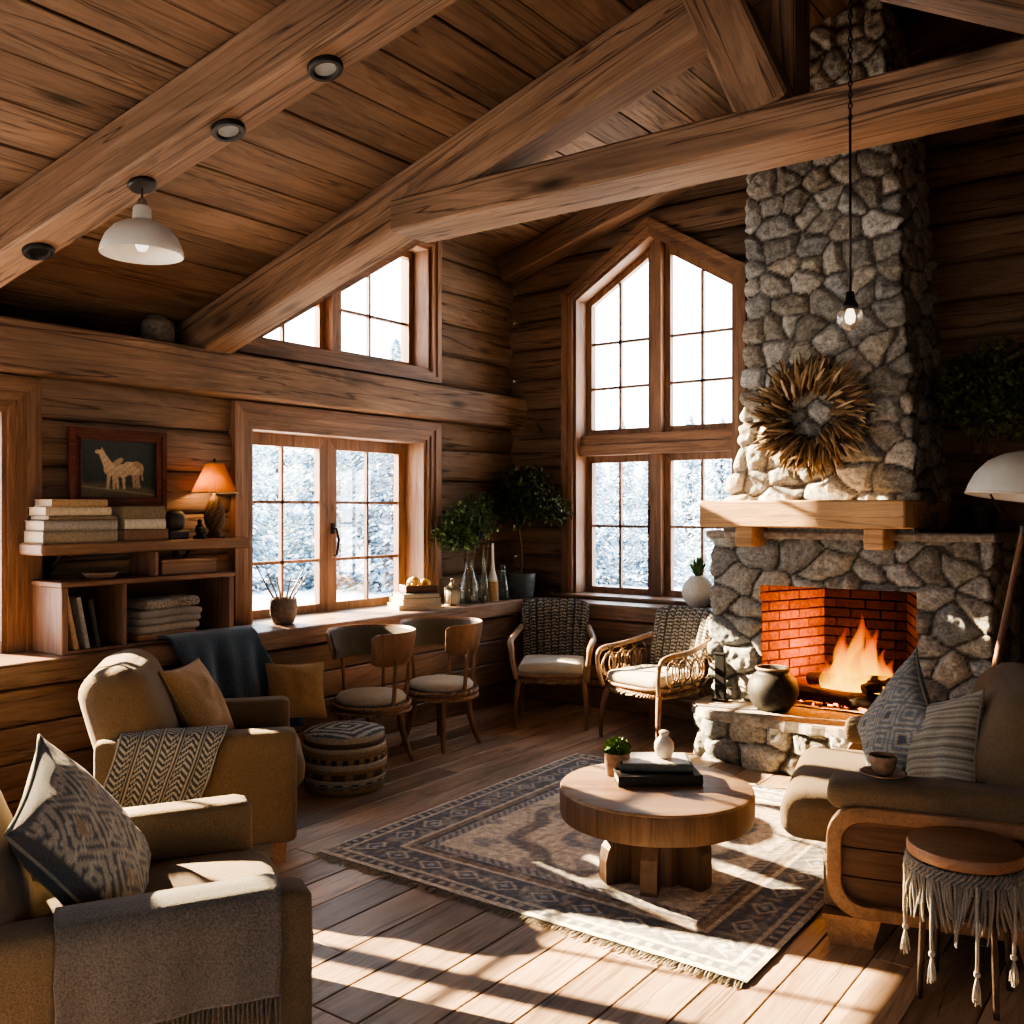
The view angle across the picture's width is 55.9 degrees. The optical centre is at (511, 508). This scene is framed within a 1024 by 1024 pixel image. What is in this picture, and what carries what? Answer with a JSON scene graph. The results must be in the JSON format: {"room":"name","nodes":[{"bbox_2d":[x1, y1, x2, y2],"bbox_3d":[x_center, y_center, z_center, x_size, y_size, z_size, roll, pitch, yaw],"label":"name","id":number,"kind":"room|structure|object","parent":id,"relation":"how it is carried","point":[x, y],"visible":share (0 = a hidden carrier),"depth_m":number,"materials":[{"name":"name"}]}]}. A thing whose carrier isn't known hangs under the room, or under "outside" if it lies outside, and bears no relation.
{"room":"cabin living room","nodes":[
{"label":"cabin living room","id":0,"kind":"room"},
{"bbox_2d":[0,240,514,764],"bbox_3d":[-2.941,-0.375,4.983,0.080,4.050,9.950,0,0,36],"label":"wall","id":1,"kind":"structure","parent":0,"point":[477,323],"depth_m":8.18,"materials":[{"name":"brown wood"}]},
{"bbox_2d":[0,374,41,691],"bbox_3d":[-3.716,0.133,4.101,0.335,1.705,3.310,0,0,36],"label":"window","id":2,"kind":"structure","parent":1,"relation":"in","point":[20,397],"depth_m":5.24,"materials":[{"name":"brown wood"}]},
{"bbox_2d":[68,426,166,508],"bbox_3d":[-2.330,-0.235,5.713,0.040,0.470,0.620,0,0,36],"label":"framed picture","id":3,"kind":"object","parent":1,"relation":"attached to","point":[119,467],"visible":0.99,"depth_m":5.70,"materials":[{"name":"brown wood"}]},
{"bbox_2d":[19,537,249,577],"bbox_3d":[-2.184,0.285,5.721,0.265,0.200,1.365,0,0,36],"label":"wall shelf","id":4,"kind":"object","parent":1,"relation":"attached to","point":[60,550],"visible":0.87,"depth_m":5.47,"materials":[{"name":"brown wood"}]},
{"bbox_2d":[23,530,117,543],"bbox_3d":[-2.448,0.152,5.353,0.226,0.066,0.425,0,0,37],"label":"book","id":5,"kind":"object","parent":4,"relation":"on","point":[79,536],"visible":0.92,"depth_m":5.24,"materials":[{"name":"paper"}]},
{"bbox_2d":[25,520,117,530],"bbox_3d":[-2.445,0.090,5.357,0.221,0.055,0.420,0,0,37],"label":"book","id":6,"kind":"object","parent":5,"relation":"on","point":[31,525],"visible":0.99,"depth_m":5.25,"materials":[{"name":"paper"}]},
{"bbox_2d":[31,515,117,520],"bbox_3d":[-2.436,0.049,5.369,0.206,0.026,0.400,0,0,36],"label":"book","id":7,"kind":"object","parent":6,"relation":"on","point":[34,517],"visible":0.99,"depth_m":5.28,"materials":[{"name":"paper"}]},
{"bbox_2d":[28,507,111,514],"bbox_3d":[-2.451,0.013,5.349,0.206,0.045,0.370,0,0,38],"label":"book","id":8,"kind":"object","parent":7,"relation":"on","point":[32,510],"visible":0.99,"depth_m":5.25,"materials":[{"name":"paper"}]},
{"bbox_2d":[34,499,107,506],"bbox_3d":[-2.448,-0.032,5.353,0.196,0.042,0.320,0,0,36],"label":"book","id":9,"kind":"object","parent":8,"relation":"on","point":[38,502],"visible":0.99,"depth_m":5.27,"materials":[{"name":"paper"}]},
{"bbox_2d":[117,529,168,540],"bbox_3d":[-2.207,0.152,5.673,0.206,0.066,0.285,0,0,37],"label":"book","id":10,"kind":"object","parent":4,"relation":"on","point":[130,534],"visible":0.77,"depth_m":5.59,"materials":[{"name":"paper"}]},
{"bbox_2d":[118,519,165,529],"bbox_3d":[-2.207,0.089,5.673,0.196,0.058,0.260,0,0,38],"label":"book","id":11,"kind":"object","parent":10,"relation":"on","point":[125,524],"visible":0.81,"depth_m":5.59,"materials":[{"name":"paper"}]},
{"bbox_2d":[107,506,165,518],"bbox_3d":[-2.216,0.021,5.660,0.206,0.075,0.275,0,0,36],"label":"book","id":12,"kind":"object","parent":11,"relation":"on","point":[123,512],"visible":0.84,"depth_m":5.57,"materials":[{"name":"paper"}]},
{"bbox_2d":[165,510,188,538],"bbox_3d":[-2.068,0.096,5.918,0.100,0.178,0.140,0,0,36],"label":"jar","id":13,"kind":"object","parent":4,"relation":"on","point":[175,519],"visible":0.92,"depth_m":5.88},
{"bbox_2d":[190,458,238,537],"bbox_3d":[-1.895,-0.070,6.144,0.298,0.510,0.298,0,0,36],"label":"table lamp","id":14,"kind":"object","parent":4,"relation":"on","point":[214,478],"visible":1,"depth_m":6.09,"materials":[{"name":"fabric"}]},
{"bbox_2d":[0,315,527,429],"bbox_3d":[-2.910,-0.875,4.991,0.300,0.285,10.000,0,0,36],"label":"beam","id":15,"kind":"structure","parent":1,"relation":"attached to","point":[30,348],"depth_m":6.21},
{"bbox_2d":[140,314,174,342],"bbox_3d":[-2.231,-1.121,6.068,0.212,0.205,0.211,0,0,36],"label":"jar","id":16,"kind":"object","parent":15,"relation":"on","point":[155,326],"visible":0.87,"depth_m":5.99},
{"bbox_2d":[226,400,441,651],"bbox_3d":[-1.361,0.133,7.340,0.375,1.705,2.100,0,0,36],"label":"window","id":17,"kind":"structure","parent":1,"relation":"in","point":[416,445],"depth_m":7.38,"materials":[{"name":"brown wood"}]},
{"bbox_2d":[235,239,441,383],"bbox_3d":[-1.362,-1.646,7.322,0.355,1.248,2.130,0,0,36],"label":"window","id":18,"kind":"structure","parent":1,"relation":"in","point":[421,262],"depth_m":7.82,"materials":[{"name":"brown wood"}]},
{"bbox_2d":[0,0,928,336],"bbox_3d":[-0.372,-2.094,3.189,8.293,2.881,10.300,0,0,36],"label":"ceiling","id":19,"kind":"structure","parent":0,"point":[69,69],"depth_m":4.55,"materials":[{"name":"wood"}]},
{"bbox_2d":[0,0,456,287],"bbox_3d":[-1.314,-1.657,4.043,4.499,1.563,0.220,0,0,28],"label":"beam","id":20,"kind":"structure","parent":19,"relation":"attached to","point":[261,71],"depth_m":3.95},
{"bbox_2d":[21,243,54,260],"bbox_3d":[-2.224,-1.207,4.524,0.138,0.062,0.140,0,0,42],"label":"recessed light","id":21,"kind":"object","parent":20,"relation":"attached to","point":[32,251],"visible":1,"depth_m":4.51,"materials":[{"name":"black paint"}]},
{"bbox_2d":[98,176,183,264],"bbox_3d":[-1.614,-1.278,4.206,0.350,0.340,0.350,0,0,36],"label":"pendant lamp","id":22,"kind":"object","parent":20,"relation":"hanging from","point":[138,239],"visible":1,"depth_m":4.17,"materials":[{"name":"metal"}]},
{"bbox_2d":[211,118,245,141],"bbox_3d":[-1.169,-1.560,3.973,0.138,0.062,0.140,0,0,42],"label":"recessed light","id":23,"kind":"object","parent":20,"relation":"attached to","point":[226,129],"visible":1,"depth_m":3.96,"materials":[{"name":"black paint"}]},
{"bbox_2d":[307,54,343,81],"bbox_3d":[-0.724,-1.709,3.740,0.138,0.062,0.140,0,0,42],"label":"recessed light","id":24,"kind":"object","parent":20,"relation":"attached to","point":[326,67],"visible":1,"depth_m":3.73,"materials":[{"name":"black paint"}]},
{"bbox_2d":[175,0,772,353],"bbox_3d":[-0.460,-1.668,5.118,4.350,1.535,0.215,0,0,36],"label":"beam","id":25,"kind":"structure","parent":19,"relation":"attached to","point":[659,41],"depth_m":4.77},
{"bbox_2d":[391,37,1023,242],"bbox_3d":[1.566,-1.540,3.627,5.270,0.165,0.300,0,0,36],"label":"beam","id":26,"kind":"structure","parent":19,"relation":"attached to","point":[985,84],"depth_m":3.96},
{"bbox_2d":[682,0,796,119],"bbox_3d":[0.930,-1.975,4.032,0.516,0.826,0.200,0,0,36],"label":"beam","id":27,"kind":"structure","parent":26,"relation":"on","point":[750,73],"depth_m":3.92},
{"bbox_2d":[756,0,809,94],"bbox_3d":[1.130,-2.020,4.071,0.200,0.860,0.200,0,0,36],"label":"beam","id":28,"kind":"structure","parent":26,"relation":"on","point":[786,23],"depth_m":3.97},
{"bbox_2d":[497,13,988,283],"bbox_3d":[1.557,-2.779,7.666,4.085,1.412,0.200,0,0,36],"label":"beam","id":29,"kind":"structure","parent":19,"relation":"attached to","point":[930,35],"depth_m":8.13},
{"bbox_2d":[837,0,862,329],"bbox_3d":[1.146,-1.439,3.266,0.084,1.666,0.084,0,0,36],"label":"glass pendant","id":30,"kind":"object","parent":19,"relation":"hanging from","point":[850,304],"visible":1,"depth_m":3.26,"materials":[{"name":"black metal"}]},
{"bbox_2d":[877,0,1023,33],"bbox_3d":[2.418,-1.476,3.004,3.147,1.890,0.215,0,0,36],"label":"beam","id":31,"kind":"structure","parent":19,"relation":"attached to","point":[1008,15],"depth_m":3.52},
{"bbox_2d":[504,572,535,597],"bbox_3d":[0.071,0.672,8.509,0.280,0.215,0.280,0,0,36],"label":"pot","id":32,"kind":"object","parent":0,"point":[518,584],"depth_m":8.40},
{"bbox_2d":[252,697,1023,1023],"bbox_3d":[0.633,1.680,4.138,7.980,0.060,16.779,0,0,36],"label":"floor","id":33,"kind":"structure","parent":0,"point":[385,951],"depth_m":3.55,"materials":[{"name":"brown wood"}]},
{"bbox_2d":[0,790,313,1023],"bbox_3d":[-1.243,1.186,2.836,1.187,0.928,1.036,0,0,-26],"label":"armchair","id":34,"kind":"object","parent":33,"relation":"on","point":[191,842],"visible":0.52,"depth_m":2.61,"materials":[{"name":"beige fabric"}]},
{"bbox_2d":[2,734,151,905],"bbox_3d":[-1.263,1.000,2.860,0.345,0.593,0.660,0,0,-18],"label":"throw pillow","id":35,"kind":"object","parent":34,"relation":"on","point":[66,830],"visible":0.84,"depth_m":2.72,"materials":[{"name":"fabric"}]},
{"bbox_2d":[53,873,281,1023],"bbox_3d":[-0.892,1.188,2.518,0.555,0.362,0.242,0,0,-25],"label":"throw blanket","id":36,"kind":"object","parent":34,"relation":"on","point":[161,956],"visible":0.99,"depth_m":2.44,"materials":[{"name":"grey fabric"}]},
{"bbox_2d":[33,850,313,953],"bbox_3d":[-1.105,1.265,2.902,0.880,0.260,0.710,0,0,-26],"label":"seat cushion","id":37,"kind":"object","parent":34,"relation":"on","point":[169,869],"depth_m":3.08,"materials":[{"name":"beige fabric"}]},
{"bbox_2d":[78,649,304,862],"bbox_3d":[-1.565,1.186,4.794,1.027,0.928,0.946,0,0,-15],"label":"armchair","id":38,"kind":"object","parent":33,"relation":"on","point":[261,760],"visible":0.56,"depth_m":4.42,"materials":[{"name":"beige fabric"}]},
{"bbox_2d":[102,725,227,807],"bbox_3d":[-1.584,1.206,4.376,0.564,0.408,0.265,0,0,-16],"label":"throw blanket","id":39,"kind":"object","parent":38,"relation":"on","point":[155,766],"visible":0.88,"depth_m":4.28,"materials":[{"name":"fabric"}]},
{"bbox_2d":[158,658,235,729],"bbox_3d":[-1.593,0.985,4.910,0.235,0.385,0.437,0,0,8],"label":"throw pillow","id":40,"kind":"object","parent":38,"relation":"on","point":[198,701],"visible":0.83,"depth_m":4.80,"materials":[{"name":"fabric"}]},
{"bbox_2d":[297,735,304,785],"bbox_3d":[-1.417,1.265,4.834,0.720,0.260,0.620,0,0,-15],"label":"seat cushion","id":41,"kind":"object","parent":38,"relation":"on","point":[300,757],"depth_m":4.66,"materials":[{"name":"beige fabric"}]},
{"bbox_2d":[302,720,386,795],"bbox_3d":[-0.999,1.473,5.759,0.504,0.354,0.504,0,0,31],"label":"pouf","id":42,"kind":"object","parent":33,"relation":"on","point":[347,757],"visible":0.97,"depth_m":5.56,"materials":[{"name":"fabric"}]},
{"bbox_2d":[265,662,327,717],"bbox_3d":[-1.336,1.125,5.970,0.374,0.341,0.190,0,0,-21],"label":"throw pillow","id":43,"kind":"object","parent":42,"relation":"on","point":[302,684],"visible":0.82,"depth_m":5.94,"materials":[{"name":"fabric"}]},
{"bbox_2d":[0,592,713,817],"bbox_3d":[-1.951,1.196,4.380,2.730,0.902,10.150,0,0,36],"label":"window ledge","id":44,"kind":"object","parent":33,"relation":"on","point":[495,681],"visible":0.44,"depth_m":6.93,"materials":[{"name":"brown wood"}]},
{"bbox_2d":[31,552,234,655],"bbox_3d":[-2.181,0.516,5.644,0.318,0.528,1.115,0,0,36],"label":"bookshelf","id":45,"kind":"object","parent":44,"relation":"on","point":[215,590],"visible":0.79,"depth_m":5.50,"materials":[{"name":"brown wood"}]},
{"bbox_2d":[68,596,78,649],"bbox_3d":[-2.443,0.611,5.230,0.206,0.300,0.092,0,0,36],"label":"book","id":46,"kind":"object","parent":45,"relation":"on","point":[73,644],"visible":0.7,"depth_m":5.18,"materials":[{"name":"paper"}]},
{"bbox_2d":[69,596,89,648],"bbox_3d":[-2.403,0.618,5.285,0.206,0.285,0.081,0,0,36],"label":"book","id":47,"kind":"object","parent":45,"relation":"on","point":[75,602],"visible":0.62,"depth_m":5.23,"materials":[{"name":"paper"}]},
{"bbox_2d":[81,597,100,646],"bbox_3d":[-2.364,0.624,5.338,0.206,0.270,0.072,0,0,36],"label":"book","id":48,"kind":"object","parent":45,"relation":"on","point":[87,603],"visible":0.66,"depth_m":5.29,"materials":[{"name":"paper"}]},
{"bbox_2d":[81,571,117,578],"bbox_3d":[-2.318,0.374,5.425,0.196,0.036,0.196,0,0,36],"label":"shallow dish","id":49,"kind":"object","parent":45,"relation":"on","point":[93,574],"visible":1,"depth_m":5.37,"materials":[{"name":"brown ceramic"}]},
{"bbox_2d":[127,628,196,641],"bbox_3d":[-2.114,0.740,5.730,0.250,0.045,0.400,0,0,36],"label":"folded blanket","id":50,"kind":"object","parent":45,"relation":"on","point":[134,637],"visible":0.45,"depth_m":5.58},
{"bbox_2d":[127,620,199,634],"bbox_3d":[-2.108,0.697,5.746,0.250,0.055,0.420,0,0,36],"label":"folded blanket","id":51,"kind":"object","parent":50,"relation":"on","point":[140,630],"visible":0.59,"depth_m":5.63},
{"bbox_2d":[127,605,201,625],"bbox_3d":[-2.102,0.630,5.747,0.255,0.094,0.436,0,0,36],"label":"folded blanket","id":52,"kind":"object","parent":51,"relation":"on","point":[135,617],"visible":0.81,"depth_m":5.63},
{"bbox_2d":[127,594,199,610],"bbox_3d":[-2.085,0.555,5.760,0.240,0.070,0.370,0,0,36],"label":"folded blanket","id":53,"kind":"object","parent":52,"relation":"on","point":[166,601],"visible":0.94,"depth_m":5.67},
{"bbox_2d":[159,556,216,574],"bbox_3d":[-2.036,0.346,5.894,0.226,0.092,0.386,0,0,36],"label":"wooden box","id":54,"kind":"object","parent":45,"relation":"on","point":[191,564],"visible":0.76,"depth_m":5.83,"materials":[{"name":"brown wood"}]},
{"bbox_2d":[159,625,304,726],"bbox_3d":[-1.735,1.042,5.855,0.565,0.616,0.790,0,0,36],"label":"throw blanket","id":55,"kind":"object","parent":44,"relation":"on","point":[235,657],"visible":0.58,"depth_m":5.79,"materials":[{"name":"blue fabric"}]},
{"bbox_2d":[254,561,306,624],"bbox_3d":[-1.559,0.564,6.543,0.188,0.432,0.339,0,0,36],"label":"pot","id":56,"kind":"object","parent":44,"relation":"on","point":[283,609],"visible":1,"depth_m":6.49,"materials":[{"name":"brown ceramic"}]},
{"bbox_2d":[387,603,441,610],"bbox_3d":[-0.762,0.759,7.547,0.360,0.042,0.276,0,0,-25],"label":"book","id":57,"kind":"object","parent":44,"relation":"on","point":[393,606],"visible":0.75,"depth_m":7.43,"materials":[{"name":"paper"}]},
{"bbox_2d":[390,597,440,604],"bbox_3d":[-0.757,0.715,7.555,0.330,0.044,0.256,0,0,-30],"label":"book","id":58,"kind":"object","parent":57,"relation":"on","point":[394,600],"visible":0.77,"depth_m":7.46,"materials":[{"name":"paper"}]},
{"bbox_2d":[392,592,439,598],"bbox_3d":[-0.753,0.674,7.559,0.310,0.036,0.246,0,0,-27],"label":"book","id":59,"kind":"object","parent":58,"relation":"on","point":[400,595],"visible":0.83,"depth_m":7.47,"materials":[{"name":"paper"}]},
{"bbox_2d":[399,584,436,593],"bbox_3d":[-0.740,0.626,7.591,0.260,0.058,0.180,0,0,-25],"label":"wooden tray","id":60,"kind":"object","parent":59,"relation":"on","point":[403,588],"visible":0.93,"depth_m":7.52,"materials":[{"name":"brown wood"}]},
{"bbox_2d":[430,492,501,600],"bbox_3d":[-0.393,0.313,7.977,0.592,0.926,0.510,0,0,-16],"label":"potted plant","id":61,"kind":"object","parent":44,"relation":"on","point":[459,534],"visible":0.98,"depth_m":7.93,"materials":[{"name":"green plant"}]},
{"bbox_2d":[487,543,498,601],"bbox_3d":[-0.163,0.535,8.148,0.100,0.490,0.099,0,0,36],"label":"bottle","id":62,"kind":"object","parent":44,"relation":"on","point":[492,583],"visible":1,"depth_m":8.12,"materials":[{"name":"glass"}]},
{"bbox_2d":[487,463,573,597],"bbox_3d":[0.133,0.187,8.412,0.792,1.187,0.583,0,0,36],"label":"topiary","id":63,"kind":"object","parent":44,"relation":"on","point":[520,584],"visible":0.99,"depth_m":8.39,"materials":[{"name":"green plant"}]},
{"bbox_2d":[682,556,712,607],"bbox_3d":[1.472,0.571,7.629,0.256,0.419,0.256,0,0,36],"label":"vase","id":64,"kind":"object","parent":44,"relation":"on","point":[696,589],"visible":0.91,"depth_m":7.55,"materials":[{"name":"white ceramic"}]},
{"bbox_2d":[326,624,415,761],"bbox_3d":[-0.912,1.220,6.294,0.584,0.871,0.559,0,0,31],"label":"tub chair","id":65,"kind":"object","parent":33,"relation":"on","point":[388,645],"visible":0.98,"depth_m":6.21,"materials":[{"name":"brown wood"}]},
{"bbox_2d":[336,687,405,706],"bbox_3d":[-0.918,1.215,6.283,0.456,0.070,0.456,0,0,40],"label":"cushion","id":66,"kind":"object","parent":65,"relation":"on","point":[362,696],"depth_m":6.14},
{"bbox_2d":[399,616,482,753],"bbox_3d":[-0.491,1.220,6.766,0.584,0.871,0.559,0,0,28],"label":"tub chair","id":67,"kind":"object","parent":33,"relation":"on","point":[459,635],"visible":0.91,"depth_m":6.65,"materials":[{"name":"brown wood"}]},
{"bbox_2d":[409,675,472,692],"bbox_3d":[-0.497,1.215,6.755,0.456,0.070,0.456,0,0,37],"label":"cushion","id":68,"kind":"object","parent":67,"relation":"on","point":[429,683],"depth_m":6.60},
{"bbox_2d":[507,598,596,730],"bbox_3d":[0.323,1.190,7.536,0.679,0.920,0.725,0,0,6],"label":"wicker armchair","id":69,"kind":"object","parent":33,"relation":"on","point":[555,631],"visible":1,"depth_m":7.72,"materials":[{"name":"wicker"}]},
{"bbox_2d":[519,654,584,674],"bbox_3d":[0.314,1.205,7.459,0.490,0.120,0.460,0,0,6],"label":"cushion","id":70,"kind":"object","parent":69,"relation":"on","point":[531,664],"depth_m":7.25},
{"bbox_2d":[312,753,825,988],"bbox_3d":[0.623,1.641,4.902,2.160,0.017,2.420,0,0,36],"label":"rug","id":71,"kind":"object","parent":33,"relation":"on","point":[507,845],"visible":0.61,"depth_m":4.32,"materials":[{"name":"fabric"}]},
{"bbox_2d":[560,763,754,897],"bbox_3d":[0.643,1.433,4.305,0.861,0.402,0.861,0,0,0],"label":"coffee table","id":72,"kind":"object","parent":71,"relation":"on","point":[654,837],"visible":0.85,"depth_m":4.09,"materials":[{"name":"brown wood"}]},
{"bbox_2d":[603,735,631,776],"bbox_3d":[0.488,1.141,4.463,0.135,0.183,0.141,0,0,36],"label":"potted plant","id":73,"kind":"object","parent":72,"relation":"on","point":[616,750],"visible":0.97,"depth_m":4.43,"materials":[{"name":"green plant"}]},
{"bbox_2d":[613,767,702,786],"bbox_3d":[0.652,1.210,4.407,0.380,0.045,0.266,0,0,-4],"label":"book","id":74,"kind":"object","parent":72,"relation":"on","point":[622,778],"visible":0.66,"depth_m":4.28,"materials":[{"name":"paper"}]},
{"bbox_2d":[619,752,693,771],"bbox_3d":[0.658,1.169,4.458,0.330,0.035,0.236,0,0,3],"label":"book","id":75,"kind":"object","parent":74,"relation":"on","point":[638,761],"visible":0.87,"depth_m":4.36,"materials":[{"name":"paper"}]},
{"bbox_2d":[654,730,673,757],"bbox_3d":[0.705,1.087,4.464,0.092,0.125,0.092,0,0,36],"label":"ceramic jar","id":76,"kind":"object","parent":75,"relation":"on","point":[663,745],"visible":1,"depth_m":4.43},
{"bbox_2d":[595,605,713,738],"bbox_3d":[1.068,1.190,6.986,0.722,0.920,0.669,0,0,-41],"label":"wicker armchair","id":77,"kind":"object","parent":33,"relation":"on","point":[676,668],"visible":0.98,"depth_m":6.96,"materials":[{"name":"wicker"}]},
{"bbox_2d":[607,664,695,688],"bbox_3d":[1.008,1.205,6.935,0.460,0.120,0.490,0,0,-41],"label":"cushion","id":78,"kind":"object","parent":77,"relation":"on","point":[643,676],"depth_m":6.81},
{"bbox_2d":[692,0,1022,775],"bbox_3d":[2.327,-0.950,6.412,2.021,5.200,1.530,0,0,36],"label":"fireplace","id":79,"kind":"object","parent":33,"relation":"on","point":[874,540],"visible":0.68,"depth_m":6.33,"materials":[{"name":"stone"}]},
{"bbox_2d":[712,652,728,701],"bbox_3d":[1.427,1.149,6.596,0.100,0.332,0.060,0,0,36],"label":"metal post","id":80,"kind":"object","parent":79,"relation":"on","point":[720,657],"visible":1,"depth_m":6.58,"materials":[{"name":"black metal"}]},
{"bbox_2d":[747,664,798,711],"bbox_3d":[1.709,1.175,6.313,0.326,0.281,0.326,0,0,36],"label":"pot","id":81,"kind":"object","parent":79,"relation":"on","point":[772,688],"visible":1,"depth_m":6.20,"materials":[{"name":"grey ceramic"}]},
{"bbox_2d":[743,351,877,482],"bbox_3d":[1.961,-0.603,6.372,0.890,0.870,0.167,0,0,36],"label":"wreath","id":82,"kind":"object","parent":79,"relation":"attached to","point":[779,435],"visible":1,"depth_m":6.33,"materials":[{"name":"plant"}]},
{"bbox_2d":[800,700,867,710],"bbox_3d":[2.292,1.294,6.459,0.695,0.044,0.408,0,0,36],"label":"embers","id":83,"kind":"object","parent":79,"relation":"on","point":[824,703],"visible":0.13,"depth_m":6.38,"materials":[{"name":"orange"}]},
{"bbox_2d":[797,684,878,708],"bbox_3d":[2.227,1.254,6.362,0.727,0.119,0.124,0,0,40],"label":"log","id":84,"kind":"object","parent":83,"relation":"on","point":[856,700],"visible":0.63,"depth_m":6.38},
{"bbox_2d":[821,641,891,693],"bbox_3d":[2.345,0.980,6.436,0.579,0.580,0.230,0,0,36],"label":"fire","id":85,"kind":"object","parent":83,"relation":"on","point":[849,676],"visible":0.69,"depth_m":6.43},
{"bbox_3d":[2.397,1.260,6.528,0.563,0.116,0.122,0,0,32],"label":"log","id":86,"kind":"object","parent":83,"relation":"on","visible":0},
{"bbox_2d":[806,672,889,686],"bbox_3d":[2.287,1.157,6.458,0.106,0.133,0.670,0,0,-42],"label":"log","id":87,"kind":"object","parent":86,"relation":"on","point":[812,678],"visible":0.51,"depth_m":6.60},
{"bbox_2d":[934,335,1023,531],"bbox_3d":[3.135,-0.490,6.228,0.762,1.280,0.586,0,0,36],"label":"potted tree","id":88,"kind":"object","parent":79,"relation":"on","point":[980,518],"visible":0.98,"depth_m":6.21,"materials":[{"name":"green plant"}]},
{"bbox_2d":[780,662,1023,964],"bbox_3d":[1.773,1.160,4.121,1.125,0.980,1.324,0,0,22],"label":"loveseat","id":89,"kind":"object","parent":33,"relation":"on","point":[864,822],"visible":0.73,"depth_m":3.62,"materials":[{"name":"beige fabric"}]},
{"bbox_2d":[780,747,865,841],"bbox_3d":[1.646,1.250,4.173,0.850,0.250,0.910,0,0,22],"label":"seat cushion","id":90,"kind":"object","parent":89,"relation":"on","point":[806,811],"depth_m":3.95,"materials":[{"name":"beige fabric"}]},
{"bbox_2d":[859,766,906,778],"bbox_3d":[1.415,1.010,3.674,0.172,0.017,0.172,0,0,36],"label":"saucer","id":91,"kind":"object","parent":89,"relation":"on","point":[867,770],"visible":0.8,"depth_m":3.67,"materials":[{"name":"brown ceramic"}]},
{"bbox_2d":[869,751,897,775],"bbox_3d":[1.415,0.975,3.674,0.105,0.075,0.105,0,0,36],"label":"teacup","id":92,"kind":"object","parent":91,"relation":"on","point":[882,763],"visible":1,"depth_m":3.64,"materials":[{"name":"brown ceramic"}]},
{"bbox_2d":[857,648,930,770],"bbox_3d":[1.686,0.960,4.227,0.258,0.680,0.696,0,0,11],"label":"throw pillow","id":93,"kind":"object","parent":89,"relation":"on","point":[892,721],"visible":0.68,"depth_m":4.15,"materials":[{"name":"fabric"}]},
{"bbox_2d":[905,689,984,781],"bbox_3d":[1.745,0.975,3.904,0.244,0.539,0.533,0,0,-20],"label":"throw pillow","id":94,"kind":"object","parent":89,"relation":"on","point":[944,747],"visible":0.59,"depth_m":3.79,"materials":[{"name":"fabric"}]},
{"bbox_2d":[900,826,1023,1020],"bbox_3d":[1.534,1.393,3.276,0.400,0.515,0.396,0,0,16],"label":"stool","id":95,"kind":"object","parent":33,"relation":"on","point":[962,850],"visible":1,"depth_m":3.15,"materials":[{"name":"fabric"}]},
{"bbox_2d":[964,450,1023,666],"bbox_3d":[2.824,0.655,5.237,0.661,1.996,0.707,0,0,36],"label":"floor lamp","id":96,"kind":"object","parent":33,"relation":"on","point":[1001,477],"visible":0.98,"depth_m":5.19,"materials":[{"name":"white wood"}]},
{"bbox_2d":[507,27,1023,699],"bbox_3d":[2.803,-0.915,6.924,7.380,5.400,0.081,0,0,36],"label":"wall","id":97,"kind":"structure","parent":0,"point":[974,174],"depth_m":6.73,"materials":[{"name":"brown wood"}]},
{"bbox_2d":[561,216,747,597],"bbox_3d":[1.244,-0.782,8.222,1.730,3.335,0.375,0,0,36],"label":"window","id":98,"kind":"structure","parent":97,"relation":"in","point":[659,444],"depth_m":8.23,"materials":[{"name":"brown wood"}]},
{"label":"outside","id":99,"kind":"structure","parent":0,"visible":0},
{"bbox_2d":[253,528,713,609],"bbox_3d":[1.890,2.000,11.019,130.000,0.300,140.000,0,0,36],"label":"snow ground","id":100,"kind":"structure","parent":99,"point":[260,601],"depth_m":20.84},
{"bbox_2d":[253,445,304,594],"bbox_3d":[-6.260,-0.654,21.997,3.615,5.474,3.457,0,0,16],"label":"conifer","id":101,"kind":"object","parent":100,"relation":"on","point":[261,519],"visible":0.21,"depth_m":21.79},
{"bbox_2d":[253,446,313,568],"bbox_3d":[-7.308,-1.025,29.947,4.116,6.247,3.971,0,0,31],"label":"conifer","id":102,"kind":"object","parent":100,"relation":"on","point":[273,472],"visible":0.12,"depth_m":29.57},
{"bbox_2d":[258,448,386,591],"bbox_3d":[-4.575,-0.741,23.004,3.582,5.634,3.713,0,0,1],"label":"conifer","id":103,"kind":"object","parent":100,"relation":"on","point":[307,515],"visible":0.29,"depth_m":22.51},
{"bbox_2d":[309,451,391,563],"bbox_3d":[-4.957,-1.008,30.958,3.903,6.209,3.998,0,0,37],"label":"conifer","id":104,"kind":"object","parent":100,"relation":"on","point":[352,463],"visible":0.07,"depth_m":30.51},
{"bbox_2d":[337,338,400,593],"bbox_3d":[-2.737,-0.950,22.529,3.825,6.085,3.918,0,0,-16],"label":"conifer","id":105,"kind":"object","parent":100,"relation":"on","point":[383,575],"visible":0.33,"depth_m":21.87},
{"bbox_2d":[596,463,635,585],"bbox_3d":[1.887,-0.023,24.000,2.711,4.105,2.593,0,0,44],"label":"conifer","id":106,"kind":"object","parent":100,"relation":"on","point":[600,572],"visible":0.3,"depth_m":23.69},
{"bbox_2d":[596,421,647,570],"bbox_3d":[3.420,-0.375,30.033,3.044,4.843,3.118,0,0,25],"label":"conifer","id":107,"kind":"object","parent":100,"relation":"on","point":[611,483],"visible":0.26,"depth_m":29.69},
{"bbox_2d":[606,462,693,587],"bbox_3d":[3.447,0.167,23.495,2.336,3.674,2.421,0,0,13],"label":"conifer","id":108,"kind":"object","parent":100,"relation":"on","point":[630,576],"visible":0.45,"depth_m":23.30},
{"bbox_2d":[674,414,716,565],"bbox_3d":[5.902,-0.539,32.000,3.450,5.225,3.300,0,0,38],"label":"conifer","id":109,"kind":"object","parent":100,"relation":"on","point":[692,467],"visible":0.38,"depth_m":31.66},
{"bbox_2d":[674,418,731,583],"bbox_3d":[5.315,-0.144,24.520,2.732,4.346,2.798,0,0,-18],"label":"conifer","id":110,"kind":"object","parent":100,"relation":"on","point":[720,479],"visible":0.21,"depth_m":24.34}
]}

